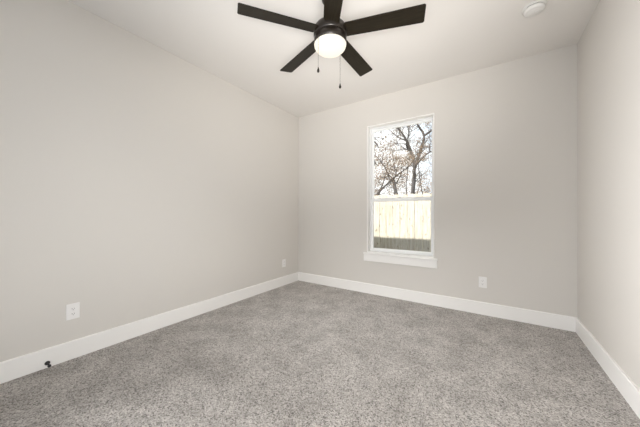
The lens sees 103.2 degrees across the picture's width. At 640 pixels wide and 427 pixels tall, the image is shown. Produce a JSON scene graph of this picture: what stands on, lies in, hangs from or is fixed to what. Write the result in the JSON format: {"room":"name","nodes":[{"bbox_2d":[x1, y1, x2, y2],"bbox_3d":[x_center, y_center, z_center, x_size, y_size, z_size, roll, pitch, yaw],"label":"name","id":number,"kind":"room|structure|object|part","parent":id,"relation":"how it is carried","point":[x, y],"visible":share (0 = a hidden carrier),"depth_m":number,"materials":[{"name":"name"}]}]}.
{"room":"empty bedroom","nodes":[
{"label":"empty bedroom","id":0,"kind":"room"},
{"bbox_2d":[0,0,298,361],"bbox_3d":[-1.420,-0.107,2.818,0.140,3.150,3.880,0,0,34],"label":"wall","id":1,"kind":"structure","parent":0,"point":[138,181],"depth_m":2.21,"materials":[{"name":"white paint"}]},
{"bbox_2d":[66,302,79,320],"bbox_3d":[-1.904,0.753,1.956,0.009,0.120,0.076,0,0,34],"label":"wall outlet","id":2,"kind":"object","parent":1,"relation":"attached to","point":[72,310],"visible":1,"depth_m":1.95,"materials":[{"name":"white plastic"}]},
{"bbox_2d":[0,272,297,383],"bbox_3d":[-1.361,1.049,2.767,0.015,0.138,3.585,0,0,34],"label":"baseboard","id":3,"kind":"structure","parent":1,"relation":"attached to","point":[11,369],"depth_m":2.19,"materials":[{"name":"white paint"}]},
{"bbox_2d":[282,259,285,266],"bbox_3d":[-0.563,0.776,3.969,0.009,0.120,0.076,0,0,34],"label":"wall outlet","id":4,"kind":"object","parent":1,"relation":"attached to","point":[283,260],"visible":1,"depth_m":3.97,"materials":[{"name":"white plastic"}]},
{"bbox_2d":[0,280,639,426],"bbox_3d":[0.040,1.179,1.842,3.373,0.120,3.600,0,0,34],"label":"floor","id":5,"kind":"structure","parent":0,"point":[298,353],"depth_m":1.75,"materials":[{"name":"carpet"}]},
{"bbox_2d":[68,0,599,117],"bbox_3d":[0.044,-1.651,1.847,3.373,0.060,3.600,0,0,34],"label":"ceiling","id":6,"kind":"structure","parent":0,"point":[455,37],"depth_m":2.36,"materials":[{"name":"white paint"}]},
{"bbox_2d":[237,0,425,88],"bbox_3d":[0.102,-1.297,1.919,1.281,0.647,1.222,0,0,34],"label":"ceiling fan","id":7,"kind":"object","parent":6,"relation":"hanging from","point":[330,31],"visible":1,"depth_m":1.79,"materials":[{"name":"brown metal"}]},
{"bbox_3d":[-0.285,-1.344,1.753,0.543,0.006,0.132,0,12,-20],"label":"blade","id":8,"kind":"part","parent":7,"relation":"part of","materials":[{"name":"brown wood"}]},
{"bbox_3d":[-0.159,-1.343,2.186,0.132,0.006,0.543,-15,9,-37],"label":"blade","id":9,"kind":"part","parent":7,"relation":"part of","materials":[{"name":"brown wood"}]},
{"bbox_3d":[0.076,-1.220,1.882,0.237,0.068,0.237,0,0,34],"label":"lamp shade","id":10,"kind":"part","parent":7,"relation":"part of","materials":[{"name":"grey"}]},
{"bbox_3d":[0.088,-1.343,1.499,0.132,0.006,0.543,12,0,-2],"label":"blade","id":11,"kind":"part","parent":7,"relation":"part of","materials":[{"name":"brown wood"}]},
{"bbox_3d":[0.292,-1.342,2.200,0.132,0.006,0.543,-14,-8,33],"label":"blade","id":12,"kind":"part","parent":7,"relation":"part of","materials":[{"name":"black wood"}]},
{"bbox_3d":[0.444,-1.343,1.775,0.543,0.006,0.132,0,-12,16],"label":"blade","id":13,"kind":"part","parent":7,"relation":"part of","materials":[{"name":"black wood"}]},
{"bbox_2d":[521,0,546,17],"bbox_3d":[1.677,-1.595,1.988,0.156,0.048,0.156,0,0,34],"label":"smoke detector","id":14,"kind":"object","parent":6,"relation":"attached to","point":[533,8],"visible":1,"depth_m":1.96,"materials":[{"name":"white plastic"}]},
{"bbox_2d":[298,44,576,316],"bbox_3d":[1.079,-0.102,3.401,3.373,3.150,0.140,0,0,34],"label":"wall","id":15,"kind":"structure","parent":0,"point":[505,134],"depth_m":2.85,"materials":[{"name":"white paint"}]},
{"bbox_2d":[363,113,437,268],"bbox_3d":[1.064,-0.282,3.399,0.966,1.899,0.190,0,0,34],"label":"window","id":16,"kind":"structure","parent":15,"relation":"in","point":[393,256],"depth_m":3.43,"materials":[{"name":"white paint"}]},
{"bbox_3d":[1.091,0.157,3.436,0.832,0.738,0.030,0,0,34],"label":"sash","id":17,"kind":"part","parent":16,"relation":"part of","materials":[{"name":"white plastic"}]},
{"bbox_3d":[1.108,-0.696,3.462,0.832,1.028,0.024,0,0,34],"label":"sash","id":18,"kind":"part","parent":16,"relation":"part of","materials":[{"name":"clear glass"}]},
{"bbox_2d":[298,272,577,331],"bbox_3d":[1.034,1.054,3.334,3.373,0.138,0.015,0,0,34],"label":"baseboard","id":19,"kind":"structure","parent":15,"relation":"attached to","point":[563,322],"depth_m":2.96,"materials":[{"name":"white paint"}]},
{"bbox_2d":[479,276,486,287],"bbox_3d":[1.809,0.765,2.821,0.076,0.120,0.009,0,0,34],"label":"wall outlet","id":20,"kind":"object","parent":15,"relation":"attached to","point":[482,280],"visible":1,"depth_m":2.81,"materials":[{"name":"white plastic"}]},
{"bbox_2d":[577,0,639,389],"bbox_3d":[1.504,-0.105,0.871,0.140,3.150,3.880,0,0,34],"label":"wall","id":21,"kind":"structure","parent":0,"point":[608,48],"depth_m":1.75,"materials":[{"name":"white paint"}]},
{"bbox_2d":[576,318,639,418],"bbox_3d":[1.433,1.051,0.905,0.015,0.138,3.585,0,0,34],"label":"baseboard","id":22,"kind":"structure","parent":21,"relation":"attached to","point":[623,383],"depth_m":1.69,"materials":[{"name":"white paint"}]},
{"label":"outside","id":23,"kind":"structure","parent":0,"visible":0},
{"bbox_3d":[16.305,1.637,29.300,60.000,0.200,59.860,0,0,34],"label":"ground","id":24,"kind":"structure","parent":23,"visible":0},
{"bbox_2d":[374,132,388,171],"bbox_3d":[1.459,-0.726,8.703,1.746,4.416,1.200,0,0,34],"label":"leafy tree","id":25,"kind":"object","parent":24,"relation":"on","point":[374,132],"visible":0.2,"depth_m":8.54,"materials":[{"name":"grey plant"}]},
{"bbox_2d":[374,133,409,196],"bbox_3d":[3.389,-1.730,16.337,4.479,6.470,3.455,0,0,9],"label":"tree","id":26,"kind":"object","parent":24,"relation":"on","point":[396,163],"visible":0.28,"depth_m":16.06,"materials":[{"name":"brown plant"}]},
{"bbox_2d":[374,154,413,194],"bbox_3d":[3.016,-0.537,10.657,1.811,4.046,0.978,0,0,34],"label":"tree","id":27,"kind":"object","parent":24,"relation":"on","point":[400,176],"visible":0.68,"depth_m":10.55,"materials":[{"name":"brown plant"}]},
{"bbox_2d":[374,193,431,251],"bbox_3d":[1.788,0.540,5.154,10.650,1.872,0.148,0,0,34],"label":"fence","id":28,"kind":"object","parent":24,"relation":"on","point":[400,225],"visible":0.06,"depth_m":5.14,"materials":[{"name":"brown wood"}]},
{"bbox_2d":[374,140,431,194],"bbox_3d":[2.746,-0.698,9.360,2.647,4.384,1.471,0,0,34],"label":"leaning tree","id":29,"kind":"object","parent":24,"relation":"on","point":[393,166],"visible":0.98,"depth_m":9.41,"materials":[{"name":"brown plant"}]},
{"bbox_2d":[375,122,431,193],"bbox_3d":[4.534,-2.431,11.995,5.116,7.849,3.078,0,0,34],"label":"bare tree","id":30,"kind":"object","parent":24,"relation":"on","point":[407,144],"visible":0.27,"depth_m":11.94,"materials":[{"name":"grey plant"}]},
{"bbox_2d":[386,148,431,195],"bbox_3d":[8.019,-2.326,22.487,4.779,7.696,3.864,0,0,7],"label":"tree","id":31,"kind":"object","parent":24,"relation":"on","point":[404,183],"visible":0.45,"depth_m":22.20,"materials":[{"name":"grey plant"}]},
{"bbox_2d":[400,123,431,192],"bbox_3d":[7.547,-3.339,17.453,5.189,9.705,3.574,0,0,34],"label":"tree","id":32,"kind":"object","parent":24,"relation":"on","point":[430,183],"visible":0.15,"depth_m":17.30,"materials":[{"name":"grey plant"}]}
]}

